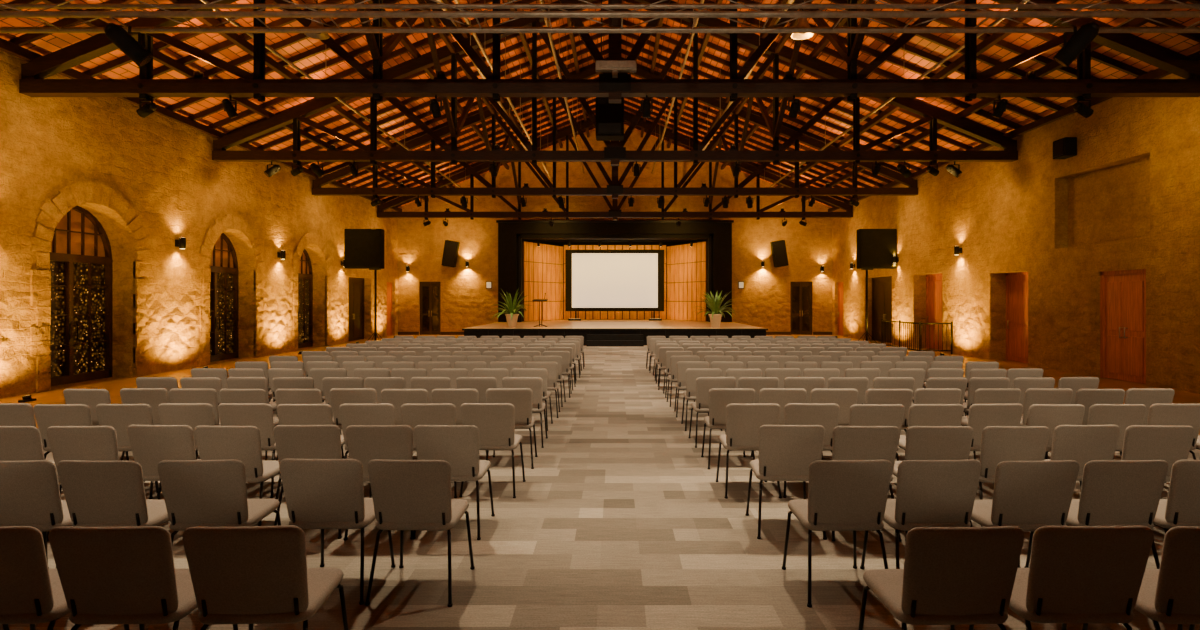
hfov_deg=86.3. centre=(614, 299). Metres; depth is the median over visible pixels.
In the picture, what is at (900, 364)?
chair
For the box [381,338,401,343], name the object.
chair
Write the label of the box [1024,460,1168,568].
chair
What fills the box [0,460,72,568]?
chair
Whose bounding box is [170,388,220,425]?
chair
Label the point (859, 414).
chair
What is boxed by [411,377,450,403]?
chair
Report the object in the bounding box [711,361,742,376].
chair
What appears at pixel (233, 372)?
chair
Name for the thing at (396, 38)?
beams
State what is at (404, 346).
chair
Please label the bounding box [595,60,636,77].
projector
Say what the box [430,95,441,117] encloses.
spotlight
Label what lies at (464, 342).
chair
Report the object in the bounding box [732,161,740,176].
spotlight
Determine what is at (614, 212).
roof truss
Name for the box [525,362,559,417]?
chair
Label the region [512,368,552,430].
chair
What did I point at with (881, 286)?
door
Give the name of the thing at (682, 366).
chair
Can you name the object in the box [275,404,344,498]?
chair
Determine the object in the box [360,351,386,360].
chair
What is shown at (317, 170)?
spotlight
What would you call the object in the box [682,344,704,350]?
chair
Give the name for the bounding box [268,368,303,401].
chair
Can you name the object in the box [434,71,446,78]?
uplight
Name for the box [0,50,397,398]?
wall
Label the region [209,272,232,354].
pane
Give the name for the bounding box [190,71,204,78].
uplight
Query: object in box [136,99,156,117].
spotlight
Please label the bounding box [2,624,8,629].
chair
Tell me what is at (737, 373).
chair
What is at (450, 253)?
wall speaker
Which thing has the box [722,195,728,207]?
spotlight
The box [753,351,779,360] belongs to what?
chair
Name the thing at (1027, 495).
chair
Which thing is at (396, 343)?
chair
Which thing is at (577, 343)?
chair
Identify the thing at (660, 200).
spotlight
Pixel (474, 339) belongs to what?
chair
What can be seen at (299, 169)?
spotlight
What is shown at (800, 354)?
chair
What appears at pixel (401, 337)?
chair
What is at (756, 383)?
chair
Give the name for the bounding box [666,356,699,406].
chair
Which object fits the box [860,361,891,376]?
chair
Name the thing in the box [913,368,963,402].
chair
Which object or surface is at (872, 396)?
chair
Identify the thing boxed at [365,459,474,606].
chair
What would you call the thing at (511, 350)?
chair
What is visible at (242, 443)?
chair
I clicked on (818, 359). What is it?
chair
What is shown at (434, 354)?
chair
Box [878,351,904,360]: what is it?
chair
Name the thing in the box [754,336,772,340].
chair
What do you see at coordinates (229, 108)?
spotlight
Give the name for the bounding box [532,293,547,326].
lectern
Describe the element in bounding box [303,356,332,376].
chair
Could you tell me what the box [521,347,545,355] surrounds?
chair
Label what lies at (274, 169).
spotlight
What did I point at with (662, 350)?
chair
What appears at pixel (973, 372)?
chair
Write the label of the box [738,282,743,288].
notice
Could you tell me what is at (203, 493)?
chair
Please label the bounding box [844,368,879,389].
chair
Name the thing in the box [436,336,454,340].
chair
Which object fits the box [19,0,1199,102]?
roof truss
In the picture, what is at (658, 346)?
chair
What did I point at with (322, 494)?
chair
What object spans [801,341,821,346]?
chair
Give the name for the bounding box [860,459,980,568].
chair
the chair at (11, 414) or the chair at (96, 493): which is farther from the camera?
the chair at (11, 414)
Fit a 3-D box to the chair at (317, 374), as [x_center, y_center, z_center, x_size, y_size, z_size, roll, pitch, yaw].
[-3.934,1.360,9.006,0.520,0.856,0.568,0,0,-2]
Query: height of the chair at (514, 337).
0.856 m
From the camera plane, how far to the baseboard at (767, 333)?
32.98 m
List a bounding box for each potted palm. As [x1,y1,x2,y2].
[488,288,532,327]
[697,291,735,327]
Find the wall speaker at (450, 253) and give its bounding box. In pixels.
[441,240,459,267]
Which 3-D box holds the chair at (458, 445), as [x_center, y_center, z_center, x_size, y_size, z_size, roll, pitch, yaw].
[-1.256,1.360,5.034,0.520,0.856,0.568,0,0,1]
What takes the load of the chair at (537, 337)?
on the carpet
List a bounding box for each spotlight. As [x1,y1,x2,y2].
[103,23,152,66]
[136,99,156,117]
[222,95,237,117]
[264,161,280,177]
[291,164,303,175]
[310,161,324,177]
[349,161,358,176]
[371,197,380,206]
[415,195,421,206]
[423,219,430,225]
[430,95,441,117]
[460,195,467,207]
[489,161,497,176]
[520,195,526,206]
[557,195,564,207]
[628,195,633,206]
[632,161,640,175]
[641,95,652,117]
[657,195,663,207]
[703,195,709,206]
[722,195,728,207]
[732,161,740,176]
[746,195,752,207]
[788,95,799,117]
[799,219,806,225]
[808,195,814,206]
[849,197,858,206]
[871,161,880,176]
[897,161,911,177]
[926,164,938,175]
[946,161,961,177]
[992,95,1007,117]
[1053,21,1099,66]
[1073,99,1093,117]
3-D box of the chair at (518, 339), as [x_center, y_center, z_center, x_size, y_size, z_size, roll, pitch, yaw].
[-2.170,1.360,15.928,0.520,0.856,0.568,0,0,-1]
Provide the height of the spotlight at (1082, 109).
0.418 m
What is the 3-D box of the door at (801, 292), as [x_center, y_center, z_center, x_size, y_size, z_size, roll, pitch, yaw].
[9.625,0.425,33.148,1.150,2.750,0.163,0,0,0]
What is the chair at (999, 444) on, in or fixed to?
on the carpet
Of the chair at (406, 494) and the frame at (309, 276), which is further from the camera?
the frame at (309, 276)
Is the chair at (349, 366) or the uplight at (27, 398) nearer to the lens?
the chair at (349, 366)
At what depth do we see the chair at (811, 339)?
15.62 m
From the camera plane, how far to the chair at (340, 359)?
10.71 m
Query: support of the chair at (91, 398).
on the carpet
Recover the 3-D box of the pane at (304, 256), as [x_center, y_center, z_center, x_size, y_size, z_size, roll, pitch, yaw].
[-11.860,-1.500,23.700,0.040,1.120,2.240,0,0,0]
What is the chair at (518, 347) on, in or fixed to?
on the carpet
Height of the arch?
5.820 m
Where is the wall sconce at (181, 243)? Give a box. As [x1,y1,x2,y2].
[175,237,185,248]
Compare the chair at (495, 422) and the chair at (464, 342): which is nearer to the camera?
the chair at (495, 422)
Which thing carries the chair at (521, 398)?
on the carpet
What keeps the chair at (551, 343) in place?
on the carpet
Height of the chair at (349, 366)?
0.856 m
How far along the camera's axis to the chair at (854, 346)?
13.67 m
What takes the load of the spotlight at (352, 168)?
hanging from the beams
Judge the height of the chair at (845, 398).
0.856 m
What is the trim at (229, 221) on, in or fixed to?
attached to the wall at (164, 168)
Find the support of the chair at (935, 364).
on the carpet
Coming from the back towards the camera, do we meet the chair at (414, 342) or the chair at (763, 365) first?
the chair at (414, 342)
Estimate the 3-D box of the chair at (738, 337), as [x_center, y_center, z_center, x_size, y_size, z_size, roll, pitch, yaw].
[3.282,1.360,16.926,0.520,0.856,0.568,0,0,-2]
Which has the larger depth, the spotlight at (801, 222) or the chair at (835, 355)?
the spotlight at (801, 222)
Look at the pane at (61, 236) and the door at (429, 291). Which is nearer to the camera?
the pane at (61, 236)
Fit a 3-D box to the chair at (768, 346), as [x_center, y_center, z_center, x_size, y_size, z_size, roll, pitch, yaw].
[3.334,1.360,13.910,0.520,0.856,0.568,0,0,2]
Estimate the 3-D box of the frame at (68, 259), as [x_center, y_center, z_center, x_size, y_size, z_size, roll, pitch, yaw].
[-11.749,-0.137,13.800,0.182,3.875,2.280,0,0,0]
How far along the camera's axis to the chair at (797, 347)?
13.66 m
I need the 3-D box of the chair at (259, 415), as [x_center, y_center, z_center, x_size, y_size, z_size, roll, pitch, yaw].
[-3.345,1.360,6.037,0.520,0.856,0.568,0,0,0]
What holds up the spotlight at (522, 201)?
hanging from the beams
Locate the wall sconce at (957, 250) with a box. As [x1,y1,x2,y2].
[954,246,961,254]
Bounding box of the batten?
[527,240,702,246]
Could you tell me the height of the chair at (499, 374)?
0.856 m
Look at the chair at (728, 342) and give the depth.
14.66 m
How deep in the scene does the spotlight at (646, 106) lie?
12.10 m
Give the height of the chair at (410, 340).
0.856 m
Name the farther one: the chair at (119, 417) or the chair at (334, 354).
the chair at (334, 354)
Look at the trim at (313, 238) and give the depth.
23.49 m
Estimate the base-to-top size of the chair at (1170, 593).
0.856 m
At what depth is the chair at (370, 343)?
14.67 m
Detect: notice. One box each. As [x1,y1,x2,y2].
[486,282,491,288]
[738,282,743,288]
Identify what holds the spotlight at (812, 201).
hanging from the beams
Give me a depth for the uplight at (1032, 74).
12.08 m
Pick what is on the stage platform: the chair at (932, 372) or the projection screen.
the projection screen
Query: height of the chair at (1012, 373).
0.856 m
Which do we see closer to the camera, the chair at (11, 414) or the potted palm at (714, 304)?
the chair at (11, 414)
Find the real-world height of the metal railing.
1.080 m
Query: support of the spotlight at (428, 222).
hanging from the beams
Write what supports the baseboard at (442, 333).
attached to the wall at (764, 301)
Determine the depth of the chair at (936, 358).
10.68 m
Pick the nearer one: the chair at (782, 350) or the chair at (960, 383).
the chair at (960, 383)
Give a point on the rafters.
(13, 46)
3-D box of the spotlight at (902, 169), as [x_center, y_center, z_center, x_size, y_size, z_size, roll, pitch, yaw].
[8.083,-3.647,17.895,0.426,0.465,0.195,0,0,-16]
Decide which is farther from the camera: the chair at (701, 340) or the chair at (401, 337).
the chair at (401, 337)
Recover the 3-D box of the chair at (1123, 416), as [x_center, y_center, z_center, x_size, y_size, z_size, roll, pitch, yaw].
[4.525,1.360,5.997,0.520,0.856,0.568,0,0,2]
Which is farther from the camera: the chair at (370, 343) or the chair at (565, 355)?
the chair at (370, 343)
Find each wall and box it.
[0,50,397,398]
[398,125,831,334]
[523,241,562,321]
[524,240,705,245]
[563,245,666,319]
[667,241,706,321]
[832,73,1199,393]
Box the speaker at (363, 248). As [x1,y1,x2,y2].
[344,229,383,340]
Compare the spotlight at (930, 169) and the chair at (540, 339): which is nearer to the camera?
the chair at (540, 339)
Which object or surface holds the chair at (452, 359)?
on the carpet
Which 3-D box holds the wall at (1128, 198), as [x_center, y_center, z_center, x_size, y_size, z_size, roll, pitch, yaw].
[11.550,-1.500,14.300,0.700,6.600,38.600,0,0,0]
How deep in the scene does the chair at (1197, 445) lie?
5.94 m
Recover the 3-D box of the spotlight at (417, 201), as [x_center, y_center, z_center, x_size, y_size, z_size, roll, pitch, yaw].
[-7.303,-3.664,23.748,0.267,0.432,0.165,0,0,-40]
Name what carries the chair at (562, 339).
on the carpet
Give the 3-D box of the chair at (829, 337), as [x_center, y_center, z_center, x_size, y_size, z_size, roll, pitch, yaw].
[5.502,1.360,16.923,0.520,0.856,0.568,0,0,0]
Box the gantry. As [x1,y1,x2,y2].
[0,0,1199,32]
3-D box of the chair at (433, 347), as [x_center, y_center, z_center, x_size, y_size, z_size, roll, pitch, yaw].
[-3.860,1.360,13.934,0.520,0.856,0.568,0,0,1]
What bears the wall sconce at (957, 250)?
attached to the wall at (1128, 198)
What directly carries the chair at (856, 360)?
on the carpet
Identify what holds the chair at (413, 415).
on the carpet
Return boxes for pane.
[49,261,104,376]
[51,209,104,256]
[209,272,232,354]
[210,237,233,267]
[299,253,308,273]
[299,278,308,342]
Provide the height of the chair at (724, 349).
0.856 m
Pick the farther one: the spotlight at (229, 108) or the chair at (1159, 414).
the spotlight at (229, 108)
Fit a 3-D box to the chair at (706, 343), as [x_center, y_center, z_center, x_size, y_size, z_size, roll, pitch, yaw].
[2.245,1.360,14.928,0.520,0.856,0.568,0,0,0]
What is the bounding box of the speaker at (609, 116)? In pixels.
[596,0,623,140]
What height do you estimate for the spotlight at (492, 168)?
0.430 m
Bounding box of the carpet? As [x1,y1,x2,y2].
[0,346,1199,629]
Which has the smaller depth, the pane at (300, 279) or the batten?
the pane at (300, 279)
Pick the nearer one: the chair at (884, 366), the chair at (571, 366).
the chair at (884, 366)
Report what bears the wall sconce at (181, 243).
attached to the wall at (164, 168)
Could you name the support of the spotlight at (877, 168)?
hanging from the beams
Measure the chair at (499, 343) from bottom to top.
0.856 m
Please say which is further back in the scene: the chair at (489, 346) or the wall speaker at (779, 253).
the wall speaker at (779, 253)
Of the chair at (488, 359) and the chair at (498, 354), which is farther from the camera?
the chair at (498, 354)
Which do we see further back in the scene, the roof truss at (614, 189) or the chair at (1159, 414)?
the roof truss at (614, 189)
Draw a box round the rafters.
[0,0,1199,211]
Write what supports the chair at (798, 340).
on the carpet
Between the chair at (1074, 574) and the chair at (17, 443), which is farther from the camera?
the chair at (17, 443)
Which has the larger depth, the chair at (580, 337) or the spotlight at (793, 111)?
the chair at (580, 337)
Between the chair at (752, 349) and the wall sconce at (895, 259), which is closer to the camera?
the chair at (752, 349)
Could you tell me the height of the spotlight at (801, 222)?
0.416 m
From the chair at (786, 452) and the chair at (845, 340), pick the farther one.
the chair at (845, 340)
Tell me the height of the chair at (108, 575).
0.856 m
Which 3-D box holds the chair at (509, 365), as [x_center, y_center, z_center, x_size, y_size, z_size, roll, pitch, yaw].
[-1.649,1.360,9.976,0.520,0.856,0.568,0,0,1]
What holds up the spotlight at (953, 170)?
hanging from the beams
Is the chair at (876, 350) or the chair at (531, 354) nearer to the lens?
the chair at (531, 354)
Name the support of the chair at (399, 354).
on the carpet
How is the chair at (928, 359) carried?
on the carpet
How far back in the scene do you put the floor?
14.49 m
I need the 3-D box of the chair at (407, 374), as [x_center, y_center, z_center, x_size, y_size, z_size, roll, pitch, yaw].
[-2.809,1.360,8.989,0.520,0.856,0.568,0,0,1]
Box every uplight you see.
[18,395,36,401]
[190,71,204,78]
[327,145,337,150]
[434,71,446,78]
[492,145,501,150]
[728,145,737,150]
[783,71,795,78]
[892,145,902,150]
[1025,71,1039,78]
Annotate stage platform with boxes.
[462,320,767,344]
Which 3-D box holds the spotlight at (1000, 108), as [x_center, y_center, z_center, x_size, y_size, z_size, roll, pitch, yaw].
[7.303,-3.664,12.148,0.267,0.432,0.165,0,0,40]
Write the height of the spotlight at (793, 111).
0.430 m
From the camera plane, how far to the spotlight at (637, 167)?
17.84 m
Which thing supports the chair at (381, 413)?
on the carpet
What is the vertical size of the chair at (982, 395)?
0.856 m
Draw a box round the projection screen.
[565,250,663,318]
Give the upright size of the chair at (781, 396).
0.856 m
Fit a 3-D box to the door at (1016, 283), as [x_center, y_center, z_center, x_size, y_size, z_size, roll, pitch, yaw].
[11.698,0.500,18.225,0.164,2.600,1.750,0,0,0]
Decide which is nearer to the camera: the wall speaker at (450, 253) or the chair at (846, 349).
the chair at (846, 349)
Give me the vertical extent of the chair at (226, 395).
0.856 m
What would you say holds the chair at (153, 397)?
on the carpet
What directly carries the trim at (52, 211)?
attached to the wall at (164, 168)
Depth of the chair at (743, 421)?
5.79 m
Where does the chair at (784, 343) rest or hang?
on the carpet
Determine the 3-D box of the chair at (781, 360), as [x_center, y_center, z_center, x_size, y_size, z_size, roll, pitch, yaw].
[2.834,1.360,10.983,0.520,0.856,0.568,0,0,1]
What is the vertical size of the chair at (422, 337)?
0.856 m
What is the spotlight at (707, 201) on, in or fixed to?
hanging from the beams
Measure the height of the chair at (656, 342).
0.856 m
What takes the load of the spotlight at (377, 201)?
hanging from the beams
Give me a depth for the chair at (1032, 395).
6.76 m
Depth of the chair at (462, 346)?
13.66 m
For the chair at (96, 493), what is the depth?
3.75 m
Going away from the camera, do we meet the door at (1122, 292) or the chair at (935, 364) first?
the chair at (935, 364)
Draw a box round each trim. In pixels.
[30,182,150,391]
[199,214,264,365]
[292,232,331,350]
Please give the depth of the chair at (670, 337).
16.63 m
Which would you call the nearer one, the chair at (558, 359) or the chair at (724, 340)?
the chair at (558, 359)
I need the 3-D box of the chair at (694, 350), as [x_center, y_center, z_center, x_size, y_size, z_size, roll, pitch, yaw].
[1.683,1.360,12.955,0.520,0.856,0.568,0,0,0]
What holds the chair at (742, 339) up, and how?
on the carpet
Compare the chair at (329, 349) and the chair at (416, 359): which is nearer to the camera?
the chair at (416, 359)
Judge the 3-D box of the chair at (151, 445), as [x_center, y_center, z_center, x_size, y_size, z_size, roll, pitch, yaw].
[-3.404,1.360,5.043,0.520,0.856,0.568,0,0,1]
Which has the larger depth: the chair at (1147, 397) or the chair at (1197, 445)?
the chair at (1147, 397)
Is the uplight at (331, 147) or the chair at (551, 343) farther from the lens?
the uplight at (331, 147)
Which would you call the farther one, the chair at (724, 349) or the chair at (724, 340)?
the chair at (724, 340)
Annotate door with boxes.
[349,277,363,340]
[387,282,391,335]
[420,282,439,334]
[791,282,811,334]
[838,282,842,335]
[872,276,891,342]
[926,273,941,349]
[1006,272,1027,362]
[1100,269,1145,383]
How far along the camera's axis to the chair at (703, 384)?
7.77 m
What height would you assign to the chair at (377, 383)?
0.856 m
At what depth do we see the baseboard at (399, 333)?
32.98 m
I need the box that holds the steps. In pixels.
[586,334,643,345]
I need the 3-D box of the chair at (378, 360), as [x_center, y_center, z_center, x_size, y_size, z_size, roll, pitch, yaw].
[-3.906,1.360,10.961,0.520,0.856,0.568,0,0,-1]
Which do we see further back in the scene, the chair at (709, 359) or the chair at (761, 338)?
the chair at (761, 338)
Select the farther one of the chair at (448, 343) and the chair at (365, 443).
the chair at (448, 343)
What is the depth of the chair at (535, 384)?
7.75 m
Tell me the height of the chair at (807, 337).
0.856 m
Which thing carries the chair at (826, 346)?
on the carpet
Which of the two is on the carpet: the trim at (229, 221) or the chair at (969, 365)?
the chair at (969, 365)
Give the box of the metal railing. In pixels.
[881,319,952,353]
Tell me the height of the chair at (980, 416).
0.856 m
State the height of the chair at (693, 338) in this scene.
0.856 m
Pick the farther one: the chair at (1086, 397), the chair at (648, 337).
the chair at (648, 337)
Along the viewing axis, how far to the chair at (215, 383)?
7.71 m
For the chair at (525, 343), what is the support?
on the carpet
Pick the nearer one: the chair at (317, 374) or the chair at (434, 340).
the chair at (317, 374)
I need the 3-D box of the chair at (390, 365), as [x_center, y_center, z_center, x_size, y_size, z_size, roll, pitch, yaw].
[-3.285,1.360,9.957,0.520,0.856,0.568,0,0,-1]
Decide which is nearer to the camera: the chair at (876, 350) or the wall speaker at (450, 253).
the chair at (876, 350)
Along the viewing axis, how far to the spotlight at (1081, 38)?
8.82 m
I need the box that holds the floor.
[0,335,1199,434]
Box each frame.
[49,206,112,385]
[210,233,238,361]
[298,249,312,348]
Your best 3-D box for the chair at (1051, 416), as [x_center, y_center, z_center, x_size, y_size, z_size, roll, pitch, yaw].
[3.966,1.360,5.986,0.520,0.856,0.568,0,0,1]
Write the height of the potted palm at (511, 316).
1.629 m
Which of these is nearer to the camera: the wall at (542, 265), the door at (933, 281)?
the door at (933, 281)
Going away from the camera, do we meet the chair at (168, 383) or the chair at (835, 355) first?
the chair at (168, 383)
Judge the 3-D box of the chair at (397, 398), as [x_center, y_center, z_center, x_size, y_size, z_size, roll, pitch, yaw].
[-2.215,1.360,6.983,0.520,0.856,0.568,0,0,0]
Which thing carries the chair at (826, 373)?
on the carpet
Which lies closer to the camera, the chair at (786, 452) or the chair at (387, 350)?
the chair at (786, 452)
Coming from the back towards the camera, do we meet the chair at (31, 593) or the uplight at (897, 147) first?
the uplight at (897, 147)
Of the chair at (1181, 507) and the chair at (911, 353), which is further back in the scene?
the chair at (911, 353)
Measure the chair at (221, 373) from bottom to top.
0.856 m
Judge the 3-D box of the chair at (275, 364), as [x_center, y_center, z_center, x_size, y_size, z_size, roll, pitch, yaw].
[-5.000,1.360,9.994,0.520,0.856,0.568,0,0,-2]
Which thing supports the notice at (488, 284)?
attached to the wall at (764, 301)
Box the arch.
[496,220,733,321]
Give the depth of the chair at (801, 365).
9.68 m
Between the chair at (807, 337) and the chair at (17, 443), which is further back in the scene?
the chair at (807, 337)
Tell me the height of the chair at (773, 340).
0.856 m
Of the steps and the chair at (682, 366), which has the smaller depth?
the chair at (682, 366)
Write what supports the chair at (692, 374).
on the carpet
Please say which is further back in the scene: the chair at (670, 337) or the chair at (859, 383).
the chair at (670, 337)
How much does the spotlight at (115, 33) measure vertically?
0.540 m
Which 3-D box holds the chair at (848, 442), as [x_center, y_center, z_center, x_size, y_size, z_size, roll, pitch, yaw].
[1.867,1.360,5.001,0.520,0.856,0.568,0,0,0]
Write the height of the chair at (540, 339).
0.856 m
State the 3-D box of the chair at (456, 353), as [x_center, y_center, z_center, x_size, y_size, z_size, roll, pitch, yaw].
[-2.715,1.360,11.949,0.520,0.856,0.568,0,0,-3]
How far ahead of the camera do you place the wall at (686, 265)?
34.80 m
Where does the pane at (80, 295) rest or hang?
attached to the wall at (164, 168)
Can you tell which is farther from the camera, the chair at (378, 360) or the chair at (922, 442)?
the chair at (378, 360)
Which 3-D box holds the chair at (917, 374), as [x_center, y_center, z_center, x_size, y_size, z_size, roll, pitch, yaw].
[3.983,1.360,8.974,0.520,0.856,0.568,0,0,2]
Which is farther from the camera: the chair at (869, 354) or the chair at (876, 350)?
the chair at (876, 350)
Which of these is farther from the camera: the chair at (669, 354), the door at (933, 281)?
the door at (933, 281)
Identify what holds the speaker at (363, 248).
on the floor
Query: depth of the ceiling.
17.13 m
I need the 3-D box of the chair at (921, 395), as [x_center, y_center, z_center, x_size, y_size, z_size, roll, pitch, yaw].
[3.416,1.360,7.013,0.520,0.856,0.568,0,0,0]
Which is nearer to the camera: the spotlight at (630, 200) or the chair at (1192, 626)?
the chair at (1192, 626)
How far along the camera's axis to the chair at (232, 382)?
7.76 m
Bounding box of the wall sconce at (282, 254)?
[277,251,285,258]
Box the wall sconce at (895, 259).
[893,256,898,262]
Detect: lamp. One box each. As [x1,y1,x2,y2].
[304,0,329,39]
[791,0,814,39]
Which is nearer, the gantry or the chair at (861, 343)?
the gantry
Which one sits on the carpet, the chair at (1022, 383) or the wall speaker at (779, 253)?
the chair at (1022, 383)
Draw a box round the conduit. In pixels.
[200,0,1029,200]
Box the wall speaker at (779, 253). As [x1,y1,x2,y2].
[770,240,788,267]
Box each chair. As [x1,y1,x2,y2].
[0,403,43,446]
[0,426,58,476]
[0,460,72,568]
[0,526,129,629]
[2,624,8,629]
[33,404,128,460]
[47,426,159,541]
[48,526,237,629]
[57,460,168,526]
[63,389,110,425]
[96,404,153,498]
[120,388,198,460]
[127,425,199,481]
[136,377,177,402]
[156,403,214,497]
[157,459,280,544]
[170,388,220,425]
[180,377,221,404]
[182,525,348,629]
[191,368,227,388]
[194,425,279,525]
[218,403,275,497]
[220,389,278,459]
[227,377,276,410]
[228,368,272,398]
[235,361,270,390]
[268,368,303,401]
[269,356,305,401]
[271,361,304,400]
[272,377,325,416]
[273,425,341,538]
[275,389,344,460]
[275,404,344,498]
[279,458,395,604]
[302,351,328,373]
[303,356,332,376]
[306,361,338,401]
[310,368,346,399]
[322,377,363,412]
[326,347,350,355]
[330,388,376,456]
[331,351,357,361]
[336,356,365,367]
[339,403,394,458]
[342,361,374,376]
[344,425,412,540]
[346,344,368,350]
[352,347,376,355]
[354,368,389,387]
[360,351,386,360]
[365,341,386,346]
[365,377,405,403]
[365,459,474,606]
[367,356,396,367]
[372,344,395,350]
[379,347,403,355]
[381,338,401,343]
[381,389,427,424]
[382,362,414,376]
[388,341,409,346]
[389,351,415,361]
[391,368,426,388]
[395,336,413,338]
[398,344,420,350]
[401,403,467,497]
[402,338,421,343]
[402,356,431,367]
[406,347,430,355]
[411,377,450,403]
[412,341,433,346]
[412,425,494,539]
[417,336,434,340]
[418,361,450,376]
[423,344,445,350]
[423,351,450,361]
[425,338,444,343]
[431,389,486,454]
[432,368,467,388]
[435,341,456,346]
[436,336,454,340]
[437,347,461,355]
[437,356,466,367]
[447,338,467,343]
[451,344,473,350]
[453,351,480,358]
[454,361,486,376]
[456,377,496,402]
[458,336,476,340]
[459,403,525,497]
[462,341,483,346]
[464,347,488,355]
[467,356,495,367]
[472,338,491,343]
[472,368,508,387]
[476,344,498,350]
[481,336,498,340]
[483,351,509,360]
[486,341,506,346]
[486,388,537,468]
[490,361,521,376]
[492,347,515,355]
[494,338,513,343]
[502,336,519,340]
[502,344,524,350]
[502,356,530,367]
[502,377,547,447]
[510,341,531,346]
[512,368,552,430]
[514,351,540,361]
[517,338,536,343]
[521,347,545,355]
[524,336,542,340]
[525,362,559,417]
[528,344,550,350]
[533,356,565,406]
[534,341,555,346]
[538,338,557,343]
[543,351,571,397]
[545,336,563,341]
[548,347,575,389]
[553,344,576,383]
[558,341,580,377]
[560,338,581,371]
[565,336,584,368]
[646,336,665,368]
[649,338,669,370]
[653,341,676,377]
[655,344,678,383]
[657,347,683,389]
[663,351,692,397]
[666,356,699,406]
[669,336,687,340]
[672,338,691,343]
[674,361,708,416]
[678,341,699,346]
[681,368,722,430]
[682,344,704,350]
[687,347,711,355]
[688,377,735,447]
[690,336,708,340]
[695,338,714,343]
[697,351,723,360]
[701,388,754,468]
[702,341,723,346]
[704,356,732,367]
[708,344,730,350]
[709,336,727,340]
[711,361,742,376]
[714,347,738,355]
[716,403,781,498]
[717,338,737,343]
[725,351,751,360]
[726,369,761,387]
[727,341,747,346]
[732,336,750,340]
[733,344,755,350]
[736,356,764,368]
[738,377,778,403]
[740,338,759,343]
[744,347,767,355]
[745,425,826,539]
[746,361,778,376]
[749,341,770,346]
[750,388,806,456]
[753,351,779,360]
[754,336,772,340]
[759,344,781,350]
[763,338,783,343]
[765,368,800,387]
[769,356,797,367]
[770,347,794,355]
[772,403,839,497]
[775,336,793,340]
[776,341,796,346]
[782,460,891,607]
[784,377,824,402]
[785,351,811,361]
[785,362,816,376]
[786,338,806,343]
[787,344,809,350]
[797,336,815,340]
[800,347,823,355]
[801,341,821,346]
[802,356,830,367]
[803,368,839,388]
[809,338,828,343]
[811,344,834,350]
[811,388,857,425]
[817,336,835,340]
[819,351,845,361]
[820,362,852,376]
[823,341,843,346]
[827,377,868,403]
[828,347,852,355]
[831,338,850,343]
[831,426,901,541]
[837,344,859,350]
[839,356,867,367]
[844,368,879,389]
[847,341,868,346]
[847,351,874,360]
[849,404,904,460]
[856,347,880,355]
[858,526,1023,629]
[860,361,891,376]
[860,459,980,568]
[863,344,885,350]
[865,389,912,431]
[871,356,899,368]
[873,377,914,390]
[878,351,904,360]
[882,347,906,356]
[888,368,924,400]
[893,426,973,540]
[895,361,926,387]
[898,404,963,449]
[903,356,932,381]
[908,351,934,361]
[911,377,966,404]
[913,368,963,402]
[914,388,960,403]
[923,361,962,387]
[934,356,963,402]
[961,388,1020,459]
[963,377,1009,415]
[964,369,1006,399]
[965,362,998,415]
[968,403,1022,450]
[969,525,1153,629]
[971,460,1078,567]
[979,426,1049,526]
[1006,368,1042,387]
[1013,377,1054,407]
[1020,388,1072,425]
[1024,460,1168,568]
[1027,404,1084,485]
[1044,425,1119,480]
[1058,377,1099,403]
[1075,389,1124,457]
[1082,526,1199,629]
[1087,404,1145,451]
[1121,425,1193,481]
[1124,388,1174,424]
[1147,403,1199,459]
[1152,460,1199,533]
[1165,435,1199,482]
[1189,624,1194,629]
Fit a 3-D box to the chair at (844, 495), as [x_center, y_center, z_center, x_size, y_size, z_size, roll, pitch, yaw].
[1.372,1.360,3.994,0.520,0.856,0.568,0,0,-2]
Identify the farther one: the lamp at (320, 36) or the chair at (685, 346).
the chair at (685, 346)
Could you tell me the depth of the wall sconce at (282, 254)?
21.24 m
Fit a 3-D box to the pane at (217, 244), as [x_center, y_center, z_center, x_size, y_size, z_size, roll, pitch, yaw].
[-11.860,-1.500,18.800,0.040,1.120,2.240,0,0,0]
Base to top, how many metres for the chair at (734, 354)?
0.856 m
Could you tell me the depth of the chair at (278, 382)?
7.73 m
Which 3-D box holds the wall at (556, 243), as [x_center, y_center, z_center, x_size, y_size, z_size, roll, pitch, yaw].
[0.000,-0.900,35.700,10.800,5.400,4.200,0,0,0]
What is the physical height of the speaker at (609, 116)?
5.180 m
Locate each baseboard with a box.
[398,332,418,334]
[441,332,463,334]
[766,332,789,334]
[813,332,831,334]
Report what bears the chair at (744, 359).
on the carpet
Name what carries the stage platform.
on the floor
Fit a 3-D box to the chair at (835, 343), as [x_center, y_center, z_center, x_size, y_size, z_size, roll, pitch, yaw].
[5.017,1.360,14.940,0.520,0.856,0.568,0,0,-1]
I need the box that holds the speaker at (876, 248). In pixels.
[857,229,896,343]
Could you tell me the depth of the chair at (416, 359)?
10.68 m
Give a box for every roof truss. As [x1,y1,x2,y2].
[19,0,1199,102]
[212,0,1017,165]
[312,67,917,198]
[377,114,852,219]
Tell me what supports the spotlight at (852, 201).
hanging from the beams
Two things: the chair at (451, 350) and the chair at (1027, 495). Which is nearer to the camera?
the chair at (1027, 495)
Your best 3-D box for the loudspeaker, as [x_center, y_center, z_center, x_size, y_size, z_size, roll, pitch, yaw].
[11.040,-3.725,15.725,0.320,0.450,0.450,0,0,0]
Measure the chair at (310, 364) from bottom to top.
0.856 m
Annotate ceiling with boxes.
[0,0,1199,207]

